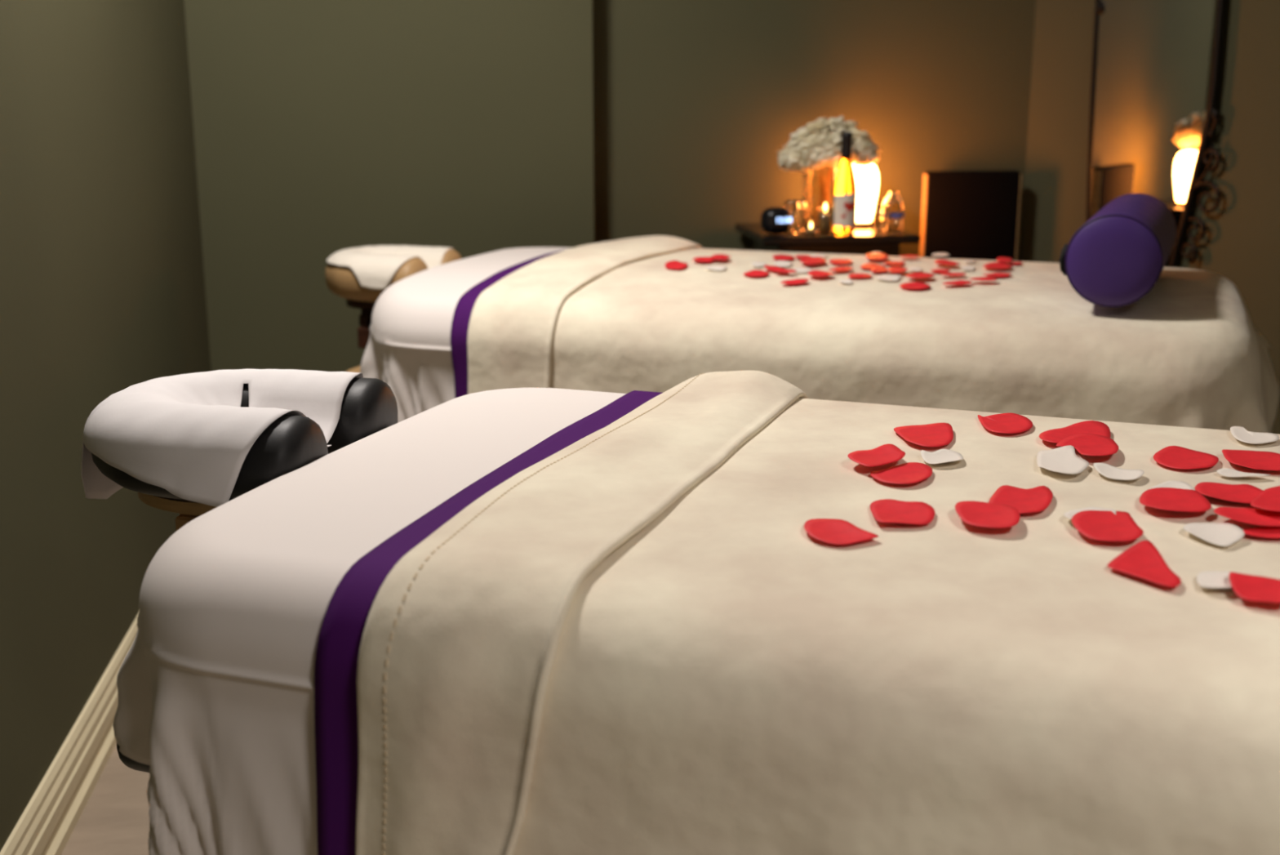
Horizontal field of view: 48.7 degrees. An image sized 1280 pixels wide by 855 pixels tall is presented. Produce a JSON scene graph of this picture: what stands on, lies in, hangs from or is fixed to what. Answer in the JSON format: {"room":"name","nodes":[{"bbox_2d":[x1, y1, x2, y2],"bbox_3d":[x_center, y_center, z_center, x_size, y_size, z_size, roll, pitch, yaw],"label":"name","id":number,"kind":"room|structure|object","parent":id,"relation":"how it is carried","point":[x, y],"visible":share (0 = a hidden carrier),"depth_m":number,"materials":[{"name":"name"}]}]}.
{"room":"spa","nodes":[
{"label":"spa","id":0,"kind":"room"},
{"bbox_2d":[61,743,149,854],"bbox_3d":[0.728,0.837,1.499,3.256,0.060,5.700,-2,14,-7],"label":"floor","id":1,"kind":"structure","parent":0,"point":[114,820],"depth_m":2.26,"materials":[{"name":"wood"}]},
{"bbox_2d":[735,221,920,256],"bbox_3d":[0.490,-0.162,3.857,0.410,0.755,0.375,-2,14,-7],"label":"side table","id":2,"kind":"object","parent":1,"relation":"on","point":[864,241],"visible":0.23,"depth_m":3.62,"materials":[{"name":"black paint"}]},
{"bbox_2d":[760,206,791,234],"bbox_3d":[0.349,-0.530,3.624,0.078,0.067,0.067,-4,14,-17],"label":"digital clock","id":3,"kind":"object","parent":2,"relation":"on","point":[775,220],"visible":1,"depth_m":3.60,"materials":[{"name":"black plastic"}]},
{"bbox_2d":[783,200,799,234],"bbox_3d":[0.388,-0.538,3.628,0.040,0.085,0.040,-2,14,-7],"label":"drinking glass","id":4,"kind":"object","parent":2,"relation":"on","point":[785,201],"visible":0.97,"depth_m":3.62,"materials":[{"name":"clear glass"}]},
{"bbox_2d":[792,200,805,231],"bbox_3d":[0.418,-0.558,3.721,0.036,0.078,0.036,-2,14,-7],"label":"drinking glass","id":5,"kind":"object","parent":2,"relation":"on","point":[793,201],"visible":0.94,"depth_m":3.71,"materials":[{"name":"clear glass"}]},
{"bbox_2d":[804,221,817,235],"bbox_3d":[0.439,-0.512,3.631,0.034,0.033,0.034,-2,14,-7],"label":"tea light","id":6,"kind":"object","parent":2,"relation":"on","point":[806,231],"visible":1,"depth_m":3.62,"materials":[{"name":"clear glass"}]},
{"bbox_2d":[800,169,837,228],"bbox_3d":[0.486,-0.640,3.788,0.104,0.207,0.104,-2,14,-7],"label":"flower vase","id":7,"kind":"object","parent":2,"relation":"on","point":[805,219],"visible":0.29,"depth_m":3.78,"materials":[{"name":"clear glass"}]},
{"bbox_2d":[777,115,880,222],"bbox_3d":[0.495,-0.686,3.762,0.251,0.280,0.196,-4,14,-17],"label":"flower bouquet","id":8,"kind":"object","parent":7,"relation":"in","point":[817,145],"visible":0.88,"depth_m":3.69,"materials":[{"name":"beige plant"}]},
{"bbox_2d":[817,202,832,232],"bbox_3d":[0.480,-0.545,3.670,0.039,0.078,0.039,-2,14,-7],"label":"jar candle","id":9,"kind":"object","parent":2,"relation":"on","point":[824,220],"visible":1,"depth_m":3.66,"materials":[{"name":"clear glass"}]},
{"bbox_2d":[831,131,857,233],"bbox_3d":[0.528,-0.629,3.640,0.061,0.256,0.062,-2,14,-7],"label":"wine bottle","id":10,"kind":"object","parent":2,"relation":"on","point":[845,189],"visible":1,"depth_m":3.62,"materials":[{"name":"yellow glass"}]},
{"bbox_2d":[853,163,878,227],"bbox_3d":[0.596,-0.627,3.801,0.086,0.174,0.086,-2,14,-7],"label":"table lamp","id":11,"kind":"object","parent":2,"relation":"on","point":[866,176],"visible":0.59,"depth_m":3.77,"materials":[{"name":"white glass"}]},
{"bbox_2d":[872,204,888,231],"bbox_3d":[0.628,-0.546,3.690,0.042,0.070,0.042,-2,14,-7],"label":"drinking glass","id":12,"kind":"object","parent":2,"relation":"on","point":[875,205],"visible":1,"depth_m":3.68,"materials":[{"name":"clear glass"}]},
{"bbox_2d":[880,191,905,231],"bbox_3d":[0.665,-0.569,3.721,0.062,0.100,0.062,-2,14,-7],"label":"glass jar","id":13,"kind":"object","parent":2,"relation":"on","point":[891,214],"visible":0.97,"depth_m":3.71,"materials":[{"name":"clear glass"}]},
{"bbox_2d":[919,170,1022,261],"bbox_3d":[0.945,-0.244,3.898,0.274,0.893,0.335,-2,14,-7],"label":"box","id":14,"kind":"object","parent":1,"relation":"on","point":[969,215],"visible":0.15,"depth_m":3.95,"materials":[{"name":"black wood"}]},
{"bbox_2d":[1085,0,1226,267],"bbox_3d":[1.305,-0.641,3.732,0.146,1.737,0.466,-8,16,-29],"label":"mirror","id":15,"kind":"object","parent":1,"relation":"on","point":[1153,116],"visible":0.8,"depth_m":3.70,"materials":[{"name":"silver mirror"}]},
{"bbox_3d":[0.448,0.472,1.427,1.663,0.683,0.748,5,15,19],"label":"massage table","id":16,"kind":"object","parent":1,"relation":"on","visible":0},
{"bbox_2d":[91,377,397,530],"bbox_3d":[-0.484,0.057,1.683,0.311,0.204,0.322,3,14,12],"label":"cradle","id":17,"kind":"object","parent":16,"relation":"attached to","point":[369,406],"visible":0.32,"depth_m":1.56,"materials":[{"name":"black leather"}]},
{"bbox_2d":[116,742,150,772],"bbox_3d":[-0.464,0.235,1.711,0.130,0.231,0.400,5,15,19],"label":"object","id":18,"kind":"object","parent":17,"relation":"hanging from","point":[128,762],"visible":0.09,"depth_m":1.56,"materials":[{"name":"black plastic"}]},
{"bbox_2d":[80,368,363,506],"bbox_3d":[-0.506,0.024,1.673,0.300,0.149,0.344,2,14,7],"label":"cover","id":19,"kind":"object","parent":17,"relation":"on","point":[190,436],"visible":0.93,"depth_m":1.55,"materials":[{"name":"white fabric"}]},
{"bbox_2d":[112,387,626,854],"bbox_3d":[-0.112,0.355,1.603,0.604,0.660,0.874,5,15,19],"label":"sheet","id":20,"kind":"object","parent":16,"relation":"on","point":[215,679],"visible":0.46,"depth_m":1.25,"materials":[{"name":"white fabric"}]},
{"bbox_2d":[314,390,662,854],"bbox_3d":[0.000,0.351,1.560,0.290,0.643,0.859,5,15,19],"label":"ribbon","id":21,"kind":"object","parent":20,"relation":"on","point":[349,606],"visible":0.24,"depth_m":1.18,"materials":[{"name":"purple fabric"}]},
{"bbox_2d":[355,370,1279,854],"bbox_3d":[0.626,0.417,1.325,1.593,0.724,1.039,4,14,16],"label":"fleece blanket","id":22,"kind":"object","parent":16,"relation":"on","point":[637,640],"visible":0.92,"depth_m":1.09,"materials":[{"name":"beige fabric"}]},
{"bbox_2d":[804,518,878,544],"bbox_3d":[0.168,0.091,1.237,0.052,0.004,0.069,-7,16,-27],"label":"rose petal","id":23,"kind":"object","parent":22,"relation":"on","point":[832,531],"visible":1,"depth_m":1.24,"materials":[{"name":"red plant"}]},
{"bbox_2d":[847,443,905,466],"bbox_3d":[0.245,0.029,1.456,0.084,0.004,0.050,-11,18,-38],"label":"rose petal","id":24,"kind":"object","parent":22,"relation":"on","point":[887,453],"visible":1,"depth_m":1.46,"materials":[{"name":"red plant"}]},
{"bbox_2d":[870,462,932,484],"bbox_3d":[0.268,0.046,1.410,0.082,0.004,0.058,-10,17,-36],"label":"rose petal","id":25,"kind":"object","parent":22,"relation":"on","point":[908,473],"visible":1,"depth_m":1.41,"materials":[{"name":"red plant"}]},
{"bbox_2d":[870,498,935,524],"bbox_3d":[0.240,0.077,1.287,0.058,0.004,0.076,1,14,2],"label":"rose petal","id":26,"kind":"object","parent":22,"relation":"on","point":[883,510],"visible":1,"depth_m":1.29,"materials":[{"name":"red plant"}]},
{"bbox_2d":[893,422,953,447],"bbox_3d":[0.322,0.009,1.563,0.072,0.004,0.103,-2,14,-7],"label":"rose petal","id":27,"kind":"object","parent":22,"relation":"on","point":[935,434],"visible":1,"depth_m":1.57,"materials":[{"name":"red plant"}]},
{"bbox_2d":[920,448,963,463],"bbox_3d":[0.315,0.031,1.469,0.046,0.006,0.054,-2,14,-7],"label":"rose petal","id":28,"kind":"object","parent":22,"relation":"on","point":[941,455],"visible":1,"depth_m":1.48,"materials":[{"name":"white plant"}]},
{"bbox_2d":[955,500,1020,527],"bbox_3d":[0.311,0.078,1.265,0.056,0.004,0.074,2,14,9],"label":"rose petal","id":29,"kind":"object","parent":22,"relation":"on","point":[980,513],"visible":1,"depth_m":1.27,"materials":[{"name":"red plant"}]},
{"bbox_2d":[977,413,1032,433],"bbox_3d":[0.421,-0.005,1.626,0.067,0.004,0.103,-2,14,-7],"label":"rose petal","id":30,"kind":"object","parent":22,"relation":"on","point":[1004,423],"visible":1,"depth_m":1.63,"materials":[{"name":"red plant"}]},
{"bbox_2d":[988,484,1053,513],"bbox_3d":[0.358,0.066,1.327,0.053,0.003,0.100,6,15,24],"label":"rose petal","id":31,"kind":"object","parent":22,"relation":"on","point":[1037,499],"visible":1,"depth_m":1.33,"materials":[{"name":"red plant"}]},
{"bbox_2d":[1036,444,1088,474],"bbox_3d":[0.434,0.034,1.451,0.052,0.006,0.111,3,14,13],"label":"rose petal","id":32,"kind":"object","parent":22,"relation":"on","point":[1064,460],"visible":1,"depth_m":1.46,"materials":[{"name":"white plant"}]},
{"bbox_2d":[1039,420,1111,443],"bbox_3d":[0.486,0.007,1.566,0.124,0.005,0.067,-10,17,-36],"label":"rose petal","id":33,"kind":"object","parent":22,"relation":"on","point":[1055,435],"visible":0.66,"depth_m":1.58,"materials":[{"name":"red plant"}]},
{"bbox_2d":[1056,432,1118,455],"bbox_3d":[0.476,0.019,1.504,0.063,0.005,0.098,6,15,24],"label":"rose petal","id":34,"kind":"object","parent":22,"relation":"on","point":[1087,444],"visible":1,"depth_m":1.51,"materials":[{"name":"red plant"}]},
{"bbox_2d":[1063,506,1115,519],"bbox_3d":[0.404,0.079,1.272,0.043,0.006,0.055,7,16,27],"label":"rose petal","id":35,"kind":"object","parent":22,"relation":"on","point":[1068,514],"visible":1,"depth_m":1.29,"materials":[{"name":"white plant"}]},
{"bbox_2d":[1071,510,1143,541],"bbox_3d":[0.408,0.085,1.241,0.057,0.003,0.086,1,14,5],"label":"rose petal","id":36,"kind":"object","parent":22,"relation":"on","point":[1099,525],"visible":1,"depth_m":1.24,"materials":[{"name":"red plant"}]},
{"bbox_2d":[1093,462,1144,479],"bbox_3d":[0.476,0.044,1.413,0.053,0.006,0.044,11,17,37],"label":"rose petal","id":37,"kind":"object","parent":22,"relation":"on","point":[1109,471],"visible":1,"depth_m":1.42,"materials":[{"name":"white plant"}]},
{"bbox_2d":[1106,540,1181,586],"bbox_3d":[0.405,0.111,1.152,0.050,0.006,0.103,1,14,3],"label":"rose petal","id":38,"kind":"object","parent":22,"relation":"on","point":[1143,559],"visible":1,"depth_m":1.15,"materials":[{"name":"red plant"}]},
{"bbox_2d":[1149,480,1194,489],"bbox_3d":[0.516,0.058,1.357,0.038,0.005,0.060,13,19,42],"label":"rose petal","id":39,"kind":"object","parent":22,"relation":"on","point":[1172,483],"visible":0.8,"depth_m":1.37,"materials":[{"name":"white plant"}]},
{"bbox_2d":[1139,487,1211,511],"bbox_3d":[0.495,0.068,1.308,0.070,0.005,0.075,-2,14,-7],"label":"rose petal","id":40,"kind":"object","parent":22,"relation":"on","point":[1174,499],"visible":1,"depth_m":1.31,"materials":[{"name":"red plant"}]},
{"bbox_2d":[1153,445,1218,469],"bbox_3d":[0.567,0.032,1.469,0.064,0.003,0.088,10,17,36],"label":"rose petal","id":41,"kind":"object","parent":22,"relation":"on","point":[1171,456],"visible":1,"depth_m":1.47,"materials":[{"name":"red plant"}]},
{"bbox_2d":[1183,522,1244,546],"bbox_3d":[0.498,0.091,1.224,0.048,0.006,0.060,-2,14,-7],"label":"rose petal","id":42,"kind":"object","parent":22,"relation":"on","point":[1222,534],"visible":1,"depth_m":1.23,"materials":[{"name":"white plant"}]},
{"bbox_2d":[1196,570,1244,587],"bbox_3d":[0.461,0.120,1.115,0.052,0.005,0.040,-2,14,-7],"label":"rose petal","id":43,"kind":"object","parent":22,"relation":"on","point":[1207,579],"visible":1,"depth_m":1.12,"materials":[{"name":"white plant"}]},
{"bbox_2d":[1195,481,1263,502],"bbox_3d":[0.561,0.061,1.343,0.068,0.005,0.073,-2,14,-7],"label":"rose petal","id":44,"kind":"object","parent":22,"relation":"on","point":[1242,493],"visible":0.94,"depth_m":1.35,"materials":[{"name":"red plant"}]},
{"bbox_2d":[1217,467,1270,476],"bbox_3d":[0.600,0.047,1.408,0.049,0.004,0.025,6,15,22],"label":"rose petal","id":45,"kind":"object","parent":22,"relation":"on","point":[1226,472],"visible":1,"depth_m":1.41,"materials":[{"name":"white plant"}]},
{"bbox_2d":[1213,506,1279,525],"bbox_3d":[0.545,0.078,1.257,0.066,0.005,0.051,5,15,18],"label":"rose petal","id":46,"kind":"object","parent":22,"relation":"on","point":[1247,515],"visible":0.99,"depth_m":1.26,"materials":[{"name":"red plant"}]},
{"bbox_2d":[1222,448,1279,470],"bbox_3d":[0.638,0.033,1.456,0.068,0.004,0.082,3,14,12],"label":"rose petal","id":47,"kind":"object","parent":22,"relation":"on","point":[1256,460],"visible":1,"depth_m":1.46,"materials":[{"name":"red plant"}]},
{"bbox_2d":[1228,571,1279,602],"bbox_3d":[0.477,0.124,1.089,0.046,0.004,0.057,6,15,22],"label":"rose petal","id":48,"kind":"object","parent":22,"relation":"on","point":[1246,586],"visible":1,"depth_m":1.09,"materials":[{"name":"red plant"}]},
{"bbox_2d":[1230,426,1279,444],"bbox_3d":[0.678,0.008,1.574,0.054,0.004,0.082,-2,14,-7],"label":"rose petal","id":49,"kind":"object","parent":22,"relation":"on","point":[1239,433],"visible":1,"depth_m":1.57,"materials":[{"name":"white plant"}]},
{"bbox_2d":[1242,525,1279,537],"bbox_3d":[0.547,0.091,1.229,0.053,0.004,0.031,-2,14,-7],"label":"rose petal","id":50,"kind":"object","parent":22,"relation":"on","point":[1268,531],"visible":1,"depth_m":1.23,"materials":[{"name":"red plant"}]},
{"bbox_2d":[1250,485,1279,511],"bbox_3d":[0.582,0.065,1.287,0.041,0.005,0.089,10,17,34],"label":"rose petal","id":51,"kind":"object","parent":22,"relation":"on","point":[1268,499],"visible":1,"depth_m":1.29,"materials":[{"name":"red plant"}]},
{"bbox_3d":[0.338,0.090,3.042,1.638,0.655,0.748,5,15,19],"label":"massage table","id":52,"kind":"object","parent":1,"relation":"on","visible":0},
{"bbox_2d":[324,248,462,348],"bbox_3d":[-0.593,-0.307,3.320,0.283,0.212,0.282,5,15,19],"label":"cradle","id":53,"kind":"object","parent":52,"relation":"attached to","point":[342,282],"visible":0.36,"depth_m":3.21,"materials":[{"name":"beige wood"}]},
{"bbox_2d":[346,365,360,372],"bbox_3d":[-0.538,-0.224,3.299,0.130,0.231,0.440,5,15,19],"label":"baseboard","id":54,"kind":"object","parent":53,"relation":"hanging from","point":[357,369],"visible":0.02,"depth_m":3.15,"materials":[{"name":"brown wood"}]},
{"bbox_2d":[326,244,453,290],"bbox_3d":[-0.603,-0.380,3.306,0.271,0.074,0.298,5,15,19],"label":"cover","id":55,"kind":"object","parent":53,"relation":"on","point":[374,267],"visible":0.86,"depth_m":3.19,"materials":[{"name":"beige fabric"}]},
{"bbox_2d":[324,248,462,302],"bbox_3d":[-0.593,-0.359,3.308,0.283,0.104,0.282,5,15,19],"label":"cushion","id":56,"kind":"object","parent":53,"relation":"on","point":[342,282],"depth_m":3.19,"materials":[{"name":"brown fabric"}]},
{"bbox_2d":[360,247,571,422],"bbox_3d":[-0.230,-0.057,3.212,0.597,0.627,0.865,5,15,19],"label":"sheet","id":57,"kind":"object","parent":52,"relation":"on","point":[408,348],"visible":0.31,"depth_m":2.86,"materials":[{"name":"white fabric"}]},
{"bbox_2d":[450,248,566,398],"bbox_3d":[-0.126,-0.082,3.169,0.295,0.571,0.869,5,15,19],"label":"sheet","id":58,"kind":"object","parent":57,"relation":"on","point":[464,306],"visible":0.19,"depth_m":2.79,"materials":[{"name":"purple fabric"}]},
{"bbox_2d":[466,235,1279,432],"bbox_3d":[0.511,-0.020,2.985,1.527,0.658,1.007,5,15,19],"label":"fleece blanket","id":59,"kind":"object","parent":52,"relation":"on","point":[610,316],"visible":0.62,"depth_m":2.58,"materials":[{"name":"beige fabric"}]},
{"bbox_2d":[664,260,688,268],"bbox_3d":[0.077,-0.345,3.004,0.049,0.003,0.134,1,14,5],"label":"rose petal","id":60,"kind":"object","parent":59,"relation":"on","point":[673,264],"visible":1,"depth_m":3.00,"materials":[{"name":"red plant"}]},
{"bbox_2d":[693,256,715,262],"bbox_3d":[0.140,-0.365,3.073,0.051,0.003,0.085,-2,14,-7],"label":"rose petal","id":61,"kind":"object","parent":59,"relation":"on","point":[704,259],"visible":1,"depth_m":3.08,"materials":[{"name":"red plant"}]},
{"bbox_2d":[706,265,727,270],"bbox_3d":[0.160,-0.333,2.957,0.045,0.003,0.066,-2,14,-7],"label":"rose petal","id":62,"kind":"object","parent":59,"relation":"on","point":[715,267],"visible":1,"depth_m":2.96,"materials":[{"name":"white plant"}]},
{"bbox_2d":[711,253,730,259],"bbox_3d":[0.176,-0.372,3.092,0.043,0.003,0.093,2,14,9],"label":"rose petal","id":63,"kind":"object","parent":59,"relation":"on","point":[718,256],"visible":1,"depth_m":3.10,"materials":[{"name":"red plant"}]},
{"bbox_2d":[742,269,769,276],"bbox_3d":[0.235,-0.313,2.874,0.053,0.005,0.074,6,15,23],"label":"rose petal","id":64,"kind":"object","parent":59,"relation":"on","point":[754,273],"visible":1,"depth_m":2.88,"materials":[{"name":"red plant"}]},
{"bbox_2d":[751,261,766,266],"bbox_3d":[0.254,-0.348,3.016,0.031,0.002,0.086,2,14,7],"label":"rose petal","id":65,"kind":"object","parent":59,"relation":"on","point":[757,264],"visible":0.99,"depth_m":3.02,"materials":[{"name":"white plant"}]},
{"bbox_2d":[764,265,786,271],"bbox_3d":[0.281,-0.328,2.923,0.039,0.004,0.089,-2,14,-7],"label":"rose petal","id":66,"kind":"object","parent":59,"relation":"on","point":[768,267],"visible":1,"depth_m":2.93,"materials":[{"name":"red plant"}]},
{"bbox_2d":[773,260,792,266],"bbox_3d":[0.306,-0.350,3.026,0.041,0.002,0.099,3,14,11],"label":"rose petal","id":67,"kind":"object","parent":59,"relation":"on","point":[780,263],"visible":1,"depth_m":3.03,"materials":[{"name":"white plant"}]},
{"bbox_2d":[772,254,795,260],"bbox_3d":[0.319,-0.375,3.126,0.052,0.003,0.116,-2,14,-7],"label":"rose petal","id":68,"kind":"object","parent":59,"relation":"on","point":[781,257],"visible":1,"depth_m":3.13,"materials":[{"name":"red plant"}]},
{"bbox_2d":[774,269,796,272],"bbox_3d":[0.295,-0.318,2.875,0.046,0.004,0.038,-2,14,-7],"label":"rose petal","id":69,"kind":"object","parent":59,"relation":"on","point":[782,270],"visible":1,"depth_m":2.88,"materials":[{"name":"red plant"}]},
{"bbox_2d":[780,278,808,284],"bbox_3d":[0.303,-0.286,2.775,0.059,0.005,0.041,-2,14,-7],"label":"rose petal","id":70,"kind":"object","parent":59,"relation":"on","point":[798,280],"visible":1,"depth_m":2.78,"materials":[{"name":"red plant"}]},
{"bbox_2d":[791,267,813,272],"bbox_3d":[0.336,-0.325,2.925,0.048,0.002,0.073,-2,14,-7],"label":"rose petal","id":71,"kind":"object","parent":59,"relation":"on","point":[798,269],"visible":0.94,"depth_m":2.93,"materials":[{"name":"white plant"}]},
{"bbox_2d":[800,256,826,264],"bbox_3d":[0.371,-0.357,3.035,0.057,0.003,0.134,1,14,2],"label":"rose petal","id":72,"kind":"object","parent":59,"relation":"on","point":[816,260],"visible":1,"depth_m":3.04,"materials":[{"name":"red plant"}]},
{"bbox_2d":[809,253,828,257],"bbox_3d":[0.400,-0.385,3.171,0.042,0.004,0.097,4,14,14],"label":"rose petal","id":73,"kind":"object","parent":59,"relation":"on","point":[820,255],"visible":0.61,"depth_m":3.19,"materials":[{"name":"plant"}]},
{"bbox_2d":[807,270,834,276],"bbox_3d":[0.362,-0.309,2.840,0.053,0.004,0.073,-2,14,-7],"label":"rose petal","id":74,"kind":"object","parent":59,"relation":"on","point":[814,273],"visible":1,"depth_m":2.84,"materials":[{"name":"red plant"}]},
{"bbox_2d":[829,258,852,264],"bbox_3d":[0.434,-0.358,3.055,0.052,0.003,0.095,-2,14,-7],"label":"rose petal","id":75,"kind":"object","parent":59,"relation":"on","point":[836,261],"visible":1,"depth_m":3.06,"materials":[{"name":"red plant"}]},
{"bbox_2d":[828,266,853,271],"bbox_3d":[0.413,-0.325,2.910,0.040,0.003,0.080,9,16,32],"label":"rose petal","id":76,"kind":"object","parent":59,"relation":"on","point":[845,268],"visible":1,"depth_m":2.92,"materials":[{"name":"red plant"}]},
{"bbox_2d":[848,273,872,277],"bbox_3d":[0.440,-0.303,2.833,0.050,0.004,0.051,-2,14,-7],"label":"rose petal","id":77,"kind":"object","parent":59,"relation":"on","point":[851,275],"visible":1,"depth_m":2.84,"materials":[{"name":"red plant"}]},
{"bbox_2d":[860,262,885,268],"bbox_3d":[0.491,-0.338,2.974,0.052,0.002,0.095,4,14,15],"label":"rose petal","id":78,"kind":"object","parent":59,"relation":"on","point":[868,265],"visible":0.89,"depth_m":2.98,"materials":[{"name":"red plant"}]},
{"bbox_2d":[866,253,888,259],"bbox_3d":[0.524,-0.378,3.124,0.049,0.004,0.141,2,14,8],"label":"rose petal","id":79,"kind":"object","parent":59,"relation":"on","point":[872,255],"visible":1,"depth_m":3.12,"materials":[{"name":"red plant"}]},
{"bbox_2d":[870,266,888,271],"bbox_3d":[0.494,-0.324,2.907,0.038,0.003,0.071,3,14,13],"label":"rose petal","id":80,"kind":"object","parent":59,"relation":"on","point":[873,268],"visible":1,"depth_m":2.91,"materials":[{"name":"red plant"}]},
{"bbox_2d":[875,274,901,280],"bbox_3d":[0.494,-0.298,2.815,0.047,0.004,0.075,5,15,18],"label":"rose petal","id":81,"kind":"object","parent":59,"relation":"on","point":[884,277],"visible":1,"depth_m":2.82,"materials":[{"name":"white plant"}]},
{"bbox_2d":[882,261,905,264],"bbox_3d":[0.542,-0.351,3.025,0.046,0.003,0.057,4,14,14],"label":"rose petal","id":82,"kind":"object","parent":59,"relation":"on","point":[888,262],"visible":1,"depth_m":3.03,"materials":[{"name":"red plant"}]},
{"bbox_2d":[887,266,907,272],"bbox_3d":[0.527,-0.322,2.889,0.041,0.003,0.095,2,14,6],"label":"rose petal","id":83,"kind":"object","parent":59,"relation":"on","point":[895,268],"visible":1,"depth_m":2.90,"materials":[{"name":"red plant"}]},
{"bbox_2d":[899,281,930,288],"bbox_3d":[0.528,-0.272,2.718,0.060,0.005,0.065,-2,14,-7],"label":"rose petal","id":84,"kind":"object","parent":59,"relation":"on","point":[914,285],"visible":1,"depth_m":2.72,"materials":[{"name":"red plant"}]},
{"bbox_2d":[907,266,922,271],"bbox_3d":[0.570,-0.327,2.931,0.030,0.003,0.067,5,15,18],"label":"rose petal","id":85,"kind":"object","parent":59,"relation":"on","point":[912,268],"visible":0.99,"depth_m":2.94,"materials":[{"name":"white plant"}]},
{"bbox_2d":[905,271,934,277],"bbox_3d":[0.558,-0.301,2.806,0.064,0.004,0.060,-11,17,-37],"label":"rose petal","id":86,"kind":"object","parent":59,"relation":"on","point":[919,274],"visible":1,"depth_m":2.81,"materials":[{"name":"red plant"}]},
{"bbox_2d":[930,268,950,272],"bbox_3d":[0.615,-0.321,2.903,0.038,0.003,0.051,8,16,30],"label":"rose petal","id":87,"kind":"object","parent":59,"relation":"on","point":[938,270],"visible":1,"depth_m":2.91,"materials":[{"name":"red plant"}]},
{"bbox_2d":[931,253,950,256],"bbox_3d":[0.685,-0.393,3.220,0.040,0.004,0.076,4,14,15],"label":"rose petal","id":88,"kind":"object","parent":59,"relation":"on","point":[934,254],"visible":1,"depth_m":3.23,"materials":[{"name":"white plant"}]},
{"bbox_2d":[934,259,959,265],"bbox_3d":[0.649,-0.350,3.005,0.050,0.003,0.097,-2,14,-7],"label":"rose petal","id":89,"kind":"object","parent":59,"relation":"on","point":[937,261],"visible":1,"depth_m":3.01,"materials":[{"name":"red plant"}]},
{"bbox_2d":[939,272,966,275],"bbox_3d":[0.627,-0.307,2.836,0.057,0.003,0.044,-2,14,-7],"label":"rose petal","id":90,"kind":"object","parent":59,"relation":"on","point":[943,273],"visible":1,"depth_m":2.84,"materials":[{"name":"red plant"}]},
{"bbox_2d":[942,280,972,284],"bbox_3d":[0.612,-0.279,2.730,0.062,0.004,0.041,-2,14,-7],"label":"rose petal","id":91,"kind":"object","parent":59,"relation":"on","point":[959,282],"visible":1,"depth_m":2.73,"materials":[{"name":"red plant"}]},
{"bbox_2d":[960,265,975,270],"bbox_3d":[0.685,-0.333,2.956,0.029,0.003,0.072,4,14,15],"label":"rose petal","id":92,"kind":"object","parent":59,"relation":"on","point":[966,267],"visible":1,"depth_m":2.96,"materials":[{"name":"white plant"}]},
{"bbox_2d":[968,276,997,280],"bbox_3d":[0.669,-0.289,2.758,0.060,0.003,0.043,-2,14,-7],"label":"rose petal","id":93,"kind":"object","parent":59,"relation":"on","point":[979,278],"visible":1,"depth_m":2.76,"materials":[{"name":"red plant"}]},
{"bbox_2d":[982,272,1012,276],"bbox_3d":[0.719,-0.306,2.842,0.069,0.003,0.048,-11,17,-37],"label":"rose petal","id":94,"kind":"object","parent":59,"relation":"on","point":[993,274],"visible":1,"depth_m":2.85,"materials":[{"name":"red plant"}]},
{"bbox_2d":[983,262,1012,268],"bbox_3d":[0.752,-0.340,2.973,0.059,0.003,0.118,4,14,14],"label":"rose petal","id":95,"kind":"object","parent":59,"relation":"on","point":[993,264],"visible":1,"depth_m":2.98,"materials":[{"name":"red plant"}]},
{"bbox_2d":[995,257,1012,262],"bbox_3d":[0.789,-0.363,3.064,0.034,0.004,0.118,4,14,15],"label":"rose petal","id":96,"kind":"object","parent":59,"relation":"on","point":[1006,260],"visible":1,"depth_m":3.07,"materials":[{"name":"red plant"}]},
{"bbox_2d":[1057,193,1176,307],"bbox_3d":[0.909,-0.342,2.669,0.172,0.162,0.528,6,15,22],"label":"bolster cushion","id":97,"kind":"object","parent":59,"relation":"on","point":[1117,257],"visible":1,"depth_m":2.44,"materials":[{"name":"purple fabric"}]},
{"bbox_2d":[0,0,211,851],"bbox_3d":[-0.821,-0.330,0.883,0.100,2.500,5.470,-2,14,-7],"label":"wall","id":98,"kind":"structure","parent":0,"point":[103,291],"depth_m":2.40,"materials":[{"name":"paint"}]},
{"bbox_2d":[0,614,137,854],"bbox_3d":[-0.766,0.816,1.223,0.024,0.112,5.370,-2,14,-7],"label":"baseboard","id":99,"kind":"structure","parent":98,"relation":"attached to","point":[48,820],"depth_m":2.25,"materials":[{"name":"paint"}]},
{"bbox_2d":[183,0,594,371],"bbox_3d":[-0.688,-1.016,3.677,1.116,2.500,0.200,-2,14,-7],"label":"wall","id":100,"kind":"structure","parent":0,"point":[322,128],"depth_m":3.65,"materials":[{"name":"paint"}]},
{"bbox_2d":[592,0,1035,261],"bbox_3d":[0.531,-1.074,3.911,1.363,2.500,0.100,-2,14,-7],"label":"wall","id":101,"kind":"structure","parent":0,"point":[695,102],"depth_m":3.89,"materials":[{"name":"paint"}]},
{"bbox_2d":[1019,0,1095,262],"bbox_3d":[1.201,-1.081,3.938,0.190,2.500,0.100,6,15,24],"label":"wall","id":102,"kind":"structure","parent":0,"point":[1055,201],"depth_m":3.96,"materials":[{"name":"paint"}]},
{"bbox_2d":[1175,0,1279,434],"bbox_3d":[1.728,-0.890,3.161,0.100,2.500,1.700,-8,16,-29],"label":"wall","id":103,"kind":"structure","parent":0,"point":[1240,244],"depth_m":3.51,"materials":[{"name":"paint"}]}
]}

